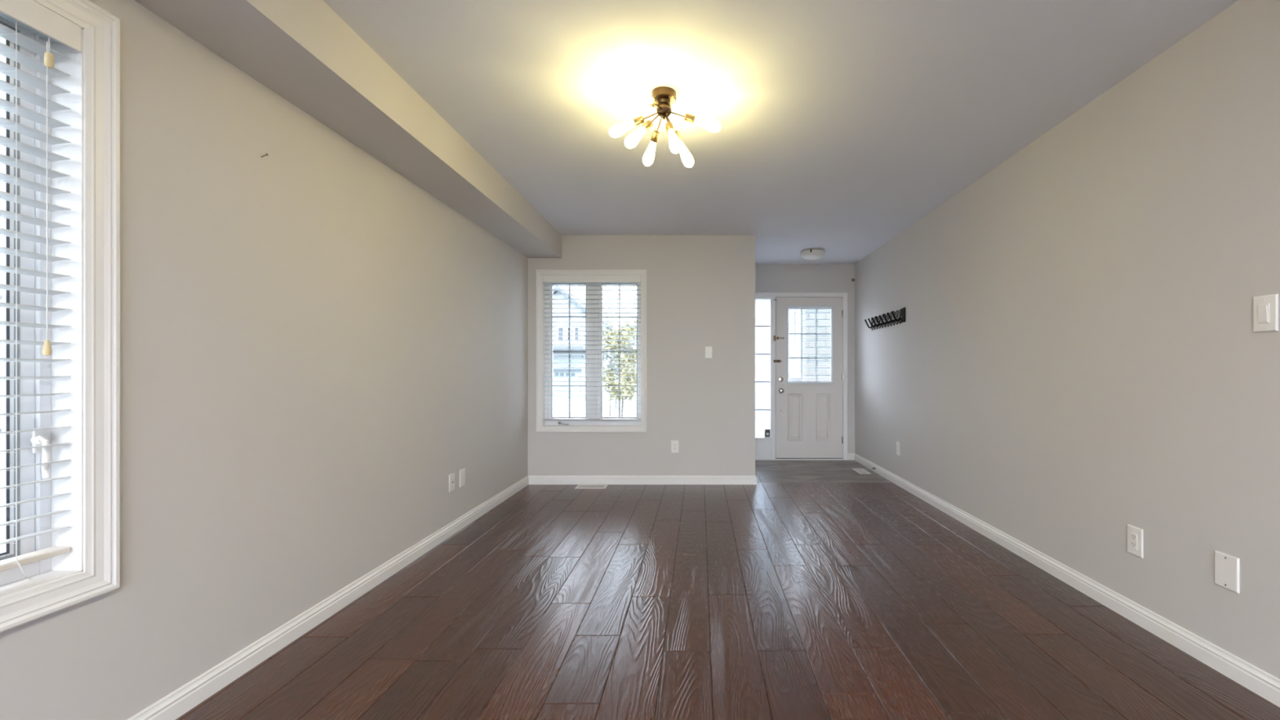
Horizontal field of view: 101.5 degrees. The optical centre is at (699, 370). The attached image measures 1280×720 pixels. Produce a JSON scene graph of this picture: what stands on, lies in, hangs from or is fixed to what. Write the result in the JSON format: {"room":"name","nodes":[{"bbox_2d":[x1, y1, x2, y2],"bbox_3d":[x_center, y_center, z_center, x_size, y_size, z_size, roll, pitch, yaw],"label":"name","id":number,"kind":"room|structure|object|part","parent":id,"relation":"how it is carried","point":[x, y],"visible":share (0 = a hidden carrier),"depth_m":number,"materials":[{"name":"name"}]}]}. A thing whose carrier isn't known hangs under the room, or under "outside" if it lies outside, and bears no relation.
{"room":"empty living room","nodes":[
{"label":"empty living room","id":0,"kind":"room"},
{"bbox_2d":[0,0,528,719],"bbox_3d":[-1.771,-0.107,0.637,0.150,2.455,9.274,0,0,0],"label":"wall","id":1,"kind":"structure","parent":0,"point":[313,340],"depth_m":1.99,"materials":[{"name":"paint"}]},
{"bbox_2d":[0,0,119,632],"bbox_3d":[-1.760,-0.194,0.938,0.171,1.644,1.132,0,0,0],"label":"window","id":2,"kind":"structure","parent":1,"relation":"in","point":[91,569],"depth_m":1.42,"materials":[{"name":"white paint"}]},
{"bbox_3d":[-1.804,-0.202,1.183,0.040,1.407,0.425,0,0,0],"label":"sash","id":3,"kind":"part","parent":2,"relation":"part of","materials":[{"name":"white plastic"}]},
{"bbox_3d":[-1.805,-0.194,0.938,0.062,1.482,0.970,0,0,0],"label":"frame","id":4,"kind":"part","parent":2,"relation":"part of","materials":[{"name":"white plastic"}]},
{"bbox_2d":[0,0,80,579],"bbox_3d":[-1.728,-0.200,0.938,0.075,1.471,0.966,0,0,0],"label":"window blind","id":5,"kind":"object","parent":2,"relation":"attached to","point":[28,15],"visible":1,"depth_m":1.35,"materials":[{"name":"white paint"}]},
{"bbox_3d":[-1.738,-0.210,0.938,0.055,1.380,0.730,0,0,0],"label":"ladder cord","id":6,"kind":"part","parent":5,"relation":"part of","materials":[{"name":"white fabric"}]},
{"bbox_3d":[-1.712,0.508,1.318,0.006,0.056,0.036,0,0,-18],"label":"cord","id":7,"kind":"part","parent":5,"relation":"part of","materials":[{"name":"white fabric"}]},
{"bbox_3d":[-1.738,0.486,0.938,0.050,0.016,0.956,0,0,0],"label":"rail","id":8,"kind":"part","parent":5,"relation":"part of","materials":[{"name":"beige plastic"}]},
{"bbox_3d":[-1.705,-0.470,1.358,0.002,0.780,0.002,0,0,0],"label":"pull cord","id":9,"kind":"part","parent":5,"relation":"part of","materials":[{"name":"white fabric"}]},
{"bbox_3d":[-1.705,-0.856,1.362,0.002,0.048,0.002,0,0,0],"label":"pull cord","id":10,"kind":"part","parent":5,"relation":"part of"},
{"bbox_2d":[127,475,528,719],"bbox_3d":[-1.690,1.077,0.562,0.013,0.087,9.124,0,0,0],"label":"baseboard","id":11,"kind":"structure","parent":1,"relation":"attached to","point":[184,699],"depth_m":2.16,"materials":[{"name":"white paint"}]},
{"bbox_2d":[448,472,454,492],"bbox_3d":[-1.688,0.762,3.549,0.016,0.116,0.074,0,0,0],"label":"cable plate","id":12,"kind":"object","parent":1,"relation":"attached to","point":[451,477],"visible":1,"depth_m":3.54,"materials":[{"name":"white plastic"}]},
{"bbox_2d":[459,467,465,487],"bbox_3d":[-1.693,0.762,3.706,0.006,0.122,0.080,0,0,0],"label":"blank plate","id":13,"kind":"object","parent":1,"relation":"attached to","point":[462,472],"visible":1,"depth_m":3.70,"materials":[{"name":"white plastic"}]},
{"bbox_2d":[133,0,561,257],"bbox_3d":[-1.528,-1.222,0.562,0.336,0.225,9.124,0,0,0],"label":"beam","id":14,"kind":"structure","parent":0,"point":[303,51],"depth_m":2.17,"materials":[{"name":"paint"}]},
{"bbox_2d":[528,235,755,475],"bbox_3d":[-0.576,-0.107,5.894,2.242,2.455,1.541,0,0,0],"label":"wall","id":15,"kind":"structure","parent":0,"point":[700,289],"depth_m":5.12,"materials":[{"name":"paint"}]},
{"bbox_2d":[536,269,646,431],"bbox_3d":[-1.067,-0.194,5.189,1.084,1.596,0.171,0,0,0],"label":"window","id":16,"kind":"structure","parent":15,"relation":"in","point":[542,425],"depth_m":5.20,"materials":[{"name":"white paint"}]},
{"bbox_2d":[552,284,585,417],"bbox_3d":[-1.314,-0.202,5.228,0.338,1.347,0.005,0,0,0],"label":"grille","id":17,"kind":"object","parent":16,"relation":"attached to","point":[569,351],"depth_m":5.23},
{"bbox_3d":[-1.308,-0.202,5.232,0.423,1.407,0.040,0,0,0],"label":"sash","id":18,"kind":"part","parent":16,"relation":"part of","materials":[{"name":"white plastic"}]},
{"bbox_2d":[542,275,640,420],"bbox_3d":[-1.067,-0.220,5.156,0.966,1.431,0.075,0,0,0],"label":"window blind","id":19,"kind":"object","parent":16,"relation":"attached to","point":[585,279],"visible":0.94,"depth_m":5.15,"materials":[{"name":"white paint"}]},
{"bbox_3d":[-1.067,0.486,5.166,0.956,0.020,0.050,0,0,0],"label":"rail","id":20,"kind":"part","parent":19,"relation":"part of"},
{"bbox_3d":[-0.822,-0.202,5.232,0.425,1.407,0.040,0,0,0],"label":"sash","id":21,"kind":"part","parent":16,"relation":"part of","materials":[{"name":"white plastic"}]},
{"bbox_2d":[602,284,636,417],"bbox_3d":[-0.809,-0.202,5.228,0.352,1.347,0.005,0,0,0],"label":"grille","id":22,"kind":"object","parent":16,"relation":"attached to","point":[619,351],"depth_m":5.23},
{"bbox_2d":[528,475,756,484],"bbox_3d":[-0.569,1.077,5.117,2.254,0.087,0.013,0,0,0],"label":"baseboard","id":23,"kind":"structure","parent":15,"relation":"attached to","point":[533,479],"depth_m":5.11,"materials":[{"name":"white paint"}]},
{"bbox_2d":[671,440,678,453],"bbox_3d":[-0.248,0.749,5.119,0.076,0.122,0.009,0,0,0],"label":"wall outlet","id":24,"kind":"object","parent":15,"relation":"attached to","point":[674,444],"visible":1,"depth_m":5.12,"materials":[{"name":"white plastic"}]},
{"bbox_2d":[672,443,676,450],"bbox_3d":[-0.248,0.749,5.116,0.034,0.068,0.003,0,0,0],"label":"receptacle","id":25,"kind":"object","parent":24,"relation":"attached to","point":[674,445],"depth_m":5.12,"materials":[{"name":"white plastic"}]},
{"bbox_2d":[705,346,711,358],"bbox_3d":[0.085,-0.180,5.116,0.067,0.115,0.016,0,0,0],"label":"light switch","id":26,"kind":"object","parent":15,"relation":"attached to","point":[708,349],"visible":1,"depth_m":5.12,"materials":[{"name":"white plastic"}]},
{"bbox_2d":[175,482,1279,719],"bbox_3d":[0.122,1.180,0.528,3.937,0.120,9.357,0,0,0],"label":"floor","id":27,"kind":"structure","parent":0,"point":[762,601],"depth_m":2.25,"materials":[{"name":"brown wood"}]},
{"bbox_2d":[574,484,608,488],"bbox_3d":[-1.044,1.117,5.011,0.292,0.005,0.147,0,0,0],"label":"floor vent","id":28,"kind":"object","parent":27,"relation":"in","point":[579,486],"visible":1,"depth_m":4.99,"materials":[{"name":"white plastic"}]},
{"bbox_2d":[322,0,1238,264],"bbox_3d":[0.122,-1.410,1.258,3.937,0.150,10.815,0,0,0],"label":"ceiling","id":29,"kind":"structure","parent":0,"point":[845,124],"depth_m":2.49,"materials":[{"name":"paint"}]},
{"bbox_2d":[608,86,720,167],"bbox_3d":[-0.190,-1.169,2.516,0.466,0.333,0.382,0,0,-37],"label":"ceiling lamp","id":30,"kind":"object","parent":29,"relation":"attached to","point":[662,98],"visible":1,"depth_m":2.48,"materials":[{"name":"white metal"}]},
{"bbox_3d":[-0.376,-1.168,2.516,0.127,0.076,0.055,0,0,0],"label":"bulb","id":31,"kind":"part","parent":30,"relation":"part of","materials":[{"name":"white glass"}]},
{"bbox_3d":[-0.304,-1.090,2.431,0.103,0.111,0.055,0,0,-40],"label":"bulb","id":32,"kind":"part","parent":30,"relation":"part of","materials":[{"name":"white glass"}]},
{"bbox_2d":[632,115,644,126],"bbox_3d":[-0.295,-1.204,2.509,0.057,0.049,0.035,0,0,4],"label":"socket","id":33,"kind":"object","parent":30,"relation":"attached to","point":[638,121],"depth_m":2.49,"materials":[{"name":"gold metal"}]},
{"bbox_3d":[-0.241,-1.207,2.295,0.055,0.059,0.130,0,0,24],"label":"bulb","id":34,"kind":"part","parent":30,"relation":"part of","materials":[{"name":"white glass"}]},
{"bbox_2d":[640,120,653,132],"bbox_3d":[-0.250,-1.155,2.457,0.057,0.058,0.035,0,0,-29],"label":"socket","id":35,"kind":"object","parent":30,"relation":"attached to","point":[648,124],"depth_m":2.44,"materials":[{"name":"gold metal"}]},
{"bbox_3d":[-0.251,-1.103,2.640,0.055,0.106,0.109,0,0,-37],"label":"bulb","id":36,"kind":"part","parent":30,"relation":"part of","materials":[{"name":"white glass"}]},
{"bbox_3d":[-0.239,-1.226,2.505,0.079,0.037,0.007,0,0,4],"label":"arm","id":37,"kind":"part","parent":30,"relation":"part of","materials":[{"name":"brown metal"}]},
{"bbox_2d":[648,96,657,107],"bbox_3d":[-0.215,-1.228,2.378,0.035,0.043,0.055,0,0,19],"label":"bulb","id":38,"kind":"object","parent":30,"relation":"attached to","point":[654,103],"depth_m":2.36,"materials":[{"name":"white glass"}]},
{"bbox_2d":[650,130,660,142],"bbox_3d":[-0.221,-1.163,2.584,0.035,0.057,0.058,0,0,-30],"label":"socket","id":39,"kind":"object","parent":30,"relation":"attached to","point":[655,135],"depth_m":2.57,"materials":[{"name":"gold metal"}]},
{"bbox_3d":[-0.199,-1.205,2.545,0.007,0.061,0.064,0,0,-30],"label":"arm","id":40,"kind":"part","parent":30,"relation":"part of","materials":[{"name":"brown metal"}]},
{"bbox_2d":[665,121,674,133],"bbox_3d":[-0.141,-1.139,2.442,0.035,0.058,0.053,0,0,-29],"label":"socket","id":41,"kind":"object","parent":30,"relation":"attached to","point":[669,127],"depth_m":2.42,"materials":[{"name":"gold metal"}]},
{"bbox_3d":[-0.121,-1.063,2.402,0.054,0.122,0.087,0,0,-39],"label":"bulb","id":42,"kind":"part","parent":30,"relation":"part of","materials":[{"name":"white glass"}]},
{"bbox_3d":[-0.105,-1.232,2.502,0.080,0.030,0.007,0,0,-2],"label":"arm","id":43,"kind":"part","parent":30,"relation":"part of","materials":[{"name":"brown metal"}]},
{"bbox_2d":[674,130,682,141],"bbox_3d":[-0.113,-1.144,2.543,0.054,0.058,0.035,0,0,-36],"label":"socket","id":44,"kind":"object","parent":30,"relation":"attached to","point":[677,132],"depth_m":2.53,"materials":[{"name":"gold metal"}]},
{"bbox_3d":[-0.071,-1.071,2.571,0.054,0.118,0.093,0,0,43],"label":"bulb","id":45,"kind":"part","parent":30,"relation":"part of","materials":[{"name":"white glass"}]},
{"bbox_2d":[684,113,696,124],"bbox_3d":[-0.047,-1.214,2.504,0.056,0.046,0.036,0,0,0],"label":"socket","id":46,"kind":"object","parent":30,"relation":"attached to","point":[688,117],"depth_m":2.49,"materials":[{"name":"gold metal"}]},
{"bbox_3d":[0.037,-1.185,2.508,0.129,0.069,0.055,0,0,0],"label":"bulb","id":47,"kind":"part","parent":30,"relation":"part of","materials":[{"name":"white glass"}]},
{"bbox_2d":[800,248,825,260],"bbox_3d":[1.257,-1.283,5.800,0.276,0.104,0.276,0,0,0],"label":"lamp","id":48,"kind":"object","parent":29,"relation":"attached to","point":[812,254],"visible":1,"depth_m":5.71,"materials":[{"name":"white glass"}]},
{"bbox_2d":[755,264,854,453],"bbox_3d":[1.243,-0.107,6.590,1.396,2.455,0.150,0,0,0],"label":"wall","id":49,"kind":"structure","parent":0,"point":[768,277],"depth_m":6.52,"materials":[{"name":"paint"}]},
{"bbox_2d":[755,297,771,460],"bbox_3d":[0.734,0.099,6.578,0.318,2.043,0.154,0,0,0],"label":"window","id":50,"kind":"structure","parent":49,"relation":"in","point":[762,304],"depth_m":6.57,"materials":[{"name":"glass"}]},
{"bbox_2d":[764,429,770,437],"bbox_3d":[0.847,0.787,6.532,0.070,0.104,0.034,0,0,0],"label":"camera","id":51,"kind":"object","parent":50,"relation":"attached to","point":[767,432],"visible":1,"depth_m":6.53,"materials":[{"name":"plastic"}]},
{"bbox_2d":[755,292,847,460],"bbox_3d":[1.196,0.071,6.553,1.299,2.097,0.205,0,0,0],"label":"door","id":52,"kind":"structure","parent":49,"relation":"in","point":[809,419],"depth_m":6.52,"materials":[{"name":"white paint"}]},
{"bbox_3d":[1.017,0.251,6.486,0.066,0.066,0.071,0,0,0],"label":"knob","id":53,"kind":"part","parent":52,"relation":"part of","materials":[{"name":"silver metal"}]},
{"bbox_3d":[1.193,0.584,6.526,0.194,0.600,0.015,0,0,0],"label":"raised panel","id":54,"kind":"part","parent":52,"relation":"part of","materials":[{"name":"white paint"}]},
{"bbox_2d":[789,310,831,381],"bbox_3d":[1.377,-0.322,6.536,0.557,0.940,0.006,0,0,0],"label":"grille","id":55,"kind":"object","parent":52,"relation":"attached to","point":[801,315],"depth_m":6.52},
{"bbox_3d":[1.378,-0.325,6.506,0.580,0.973,0.030,0,0,0],"label":"glass frame","id":56,"kind":"part","parent":52,"relation":"part of","materials":[{"name":"clear glass"}]},
{"bbox_2d":[789,308,831,379],"bbox_3d":[1.377,-0.322,6.524,0.529,0.927,0.017,0,0,0],"label":"window pane","id":57,"kind":"object","parent":52,"relation":"attached to","point":[801,309],"depth_m":6.52,"materials":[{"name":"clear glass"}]},
{"bbox_3d":[1.543,0.584,6.526,0.194,0.600,0.015,0,0,0],"label":"raised panel","id":58,"kind":"part","parent":52,"relation":"part of","materials":[{"name":"white paint"}]},
{"bbox_2d":[755,460,891,482],"bbox_3d":[1.308,1.181,6.036,1.566,0.119,1.658,0,0,0],"label":"floor","id":59,"kind":"structure","parent":0,"point":[766,471],"depth_m":5.74,"materials":[{"name":"stone"}]},
{"bbox_2d":[852,468,871,474],"bbox_3d":[1.796,1.119,5.790,0.123,0.005,0.290,0,0,0],"label":"floor vent","id":60,"kind":"object","parent":59,"relation":"in","point":[861,471],"visible":1,"depth_m":5.76,"materials":[{"name":"white plastic"}]},
{"bbox_2d":[847,453,854,460],"bbox_3d":[1.893,1.077,6.508,0.095,0.087,0.013,0,0,0],"label":"baseboard","id":61,"kind":"structure","parent":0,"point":[850,455],"depth_m":6.50,"materials":[{"name":"white paint"}]},
{"bbox_2d":[854,0,1279,679],"bbox_3d":[2.016,-0.107,1.333,0.150,2.455,10.665,0,0,0],"label":"wall","id":62,"kind":"structure","parent":0,"point":[1076,358],"depth_m":2.40,"materials":[{"name":"paint"}]},
{"bbox_2d":[864,307,905,330],"bbox_3d":[1.896,-0.524,5.386,0.094,0.146,0.962,0,0,0],"label":"coat rack","id":63,"kind":"object","parent":62,"relation":"attached to","point":[902,314],"visible":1,"depth_m":5.26,"materials":[{"name":"black metal"}]},
{"bbox_3d":[1.936,-0.528,5.383,0.010,0.137,0.955,0,0,0],"label":"rail","id":64,"kind":"part","parent":63,"relation":"part of","materials":[{"name":"black metal"}]},
{"bbox_2d":[896,441,899,455],"bbox_3d":[1.936,0.762,5.090,0.009,0.128,0.078,0,0,0],"label":"wall outlet","id":65,"kind":"object","parent":62,"relation":"attached to","point":[897,442],"visible":1,"depth_m":5.08,"materials":[{"name":"white plastic"}]},
{"bbox_2d":[853,453,1279,707],"bbox_3d":[1.935,1.077,1.258,0.013,0.087,10.515,0,0,0],"label":"baseboard","id":66,"kind":"structure","parent":62,"relation":"attached to","point":[1258,681],"depth_m":2.37,"materials":[{"name":"white paint"}]},
{"bbox_2d":[1127,524,1143,558],"bbox_3d":[1.936,0.759,2.317,0.009,0.126,0.080,0,0,0],"label":"wall outlet","id":67,"kind":"object","parent":62,"relation":"attached to","point":[1135,535],"visible":1,"depth_m":2.31,"materials":[{"name":"white plastic"}]},
{"bbox_2d":[1130,532,1137,549],"bbox_3d":[1.933,0.759,2.317,0.003,0.068,0.034,0,0,0],"label":"receptacle","id":68,"kind":"object","parent":67,"relation":"attached to","point":[1133,535],"depth_m":2.32,"materials":[{"name":"white plastic"}]},
{"bbox_2d":[1214,550,1239,593],"bbox_3d":[1.937,0.739,1.914,0.008,0.126,0.086,0,0,0],"label":"blank plate","id":69,"kind":"object","parent":62,"relation":"attached to","point":[1226,566],"visible":1,"depth_m":1.91,"materials":[{"name":"white plastic"}]},
{"bbox_2d":[1253,293,1278,332],"bbox_3d":[1.934,-0.196,1.783,0.014,0.125,0.076,0,0,0],"label":"light switch","id":70,"kind":"object","parent":62,"relation":"attached to","point":[1265,308],"visible":1,"depth_m":1.78,"materials":[{"name":"white plastic"}]},
{"bbox_3d":[1.933,-0.196,1.783,0.003,0.068,0.034,0,0,0],"label":"switch frame","id":71,"kind":"part","parent":70,"relation":"part of","materials":[{"name":"white plastic"}]},
{"bbox_3d":[-4.650,2.105,13.750,3.700,0.030,12.500,0,0,0],"label":"driveway","id":72,"kind":"object","parent":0,"visible":0},
{"bbox_2d":[581,310,636,417],"bbox_3d":[-3.152,-0.086,18.878,2.017,4.413,1.994,0,0,13],"label":"tree","id":73,"kind":"object","parent":72,"relation":"on","point":[613,370],"visible":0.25,"depth_m":18.98,"materials":[{"name":"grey plant"}]},
{"label":"outside","id":74,"kind":"structure","parent":0,"visible":0},
{"bbox_2d":[553,389,636,411],"bbox_3d":[0.000,2.270,30.000,120.000,0.300,180.000,0,0,0],"label":"ground","id":75,"kind":"structure","parent":74,"point":[556,401],"depth_m":33.40,"materials":[{"name":"white"}]},
{"bbox_2d":[553,286,617,398],"bbox_3d":[-10.820,-2.192,43.400,6.026,8.624,11.200,0,0,0],"label":"house","id":76,"kind":"structure","parent":75,"relation":"on","point":[555,347],"depth_m":40.00,"materials":[{"name":"white"}]},
{"bbox_3d":[-10.692,-2.769,39.985,0.384,1.051,0.030,0,0,0],"label":"pane","id":77,"kind":"part","parent":76,"relation":"part of","materials":[{"name":"glass"}]},
{"bbox_3d":[-10.308,1.034,39.940,2.154,2.171,0.120,0,0,0],"label":"garage door","id":78,"kind":"part","parent":76,"relation":"part of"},
{"bbox_3d":[-9.461,-2.769,39.985,0.282,1.051,0.030,0,0,0],"label":"pane","id":79,"kind":"part","parent":76,"relation":"part of","materials":[{"name":"glass"}]},
{"bbox_2d":[613,369,617,408],"bbox_3d":[-4.523,0.970,28.000,0.600,2.300,0.600,0,0,0],"label":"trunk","id":80,"kind":"object","parent":75,"relation":"on","point":[615,370],"visible":0.11,"depth_m":27.96,"materials":[{"name":"grey plant"}]},
{"bbox_2d":[602,318,636,417],"bbox_3d":[-1.991,0.386,12.953,1.452,3.470,1.503,0,0,-38],"label":"tree","id":81,"kind":"object","parent":75,"relation":"on","point":[607,347],"visible":0.65,"depth_m":12.79,"materials":[{"name":"green plant"}]},
{"bbox_2d":[612,324,636,389],"bbox_3d":[-7.000,-1.680,62.000,9.200,7.600,9.200,0,0,0],"label":"house","id":82,"kind":"structure","parent":75,"relation":"on","point":[631,342],"depth_m":58.64,"materials":[{"name":"white"}]},
{"bbox_2d":[789,310,800,381],"bbox_3d":[4.875,-1.180,19.960,5.250,6.600,8.080,0,0,0],"label":"house","id":83,"kind":"structure","parent":75,"relation":"on","point":[792,327],"depth_m":16.00,"materials":[{"name":"grey"}]},
{"bbox_3d":[3.150,0.720,15.940,0.900,1.000,0.040,0,0,0],"label":"pane","id":84,"kind":"part","parent":83,"relation":"part of","materials":[{"name":"white glass"}]},
{"bbox_3d":[1.400,1.660,7.683,2.400,0.920,2.035,0,0,0],"label":"porch","id":85,"kind":"object","parent":75,"relation":"on","visible":0},
{"bbox_2d":[802,310,831,381],"bbox_3d":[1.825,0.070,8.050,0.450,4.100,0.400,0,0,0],"label":"house","id":86,"kind":"structure","parent":85,"relation":"on","point":[805,327],"depth_m":7.85,"materials":[{"name":"white"}]},
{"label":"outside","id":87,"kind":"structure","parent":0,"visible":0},
{"bbox_2d":[553,411,636,417],"bbox_3d":[0.000,2.110,23.500,120.000,0.020,7.000,0,0,0],"label":"street","id":88,"kind":"structure","parent":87,"point":[556,414],"depth_m":25.03,"materials":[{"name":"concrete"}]}
]}

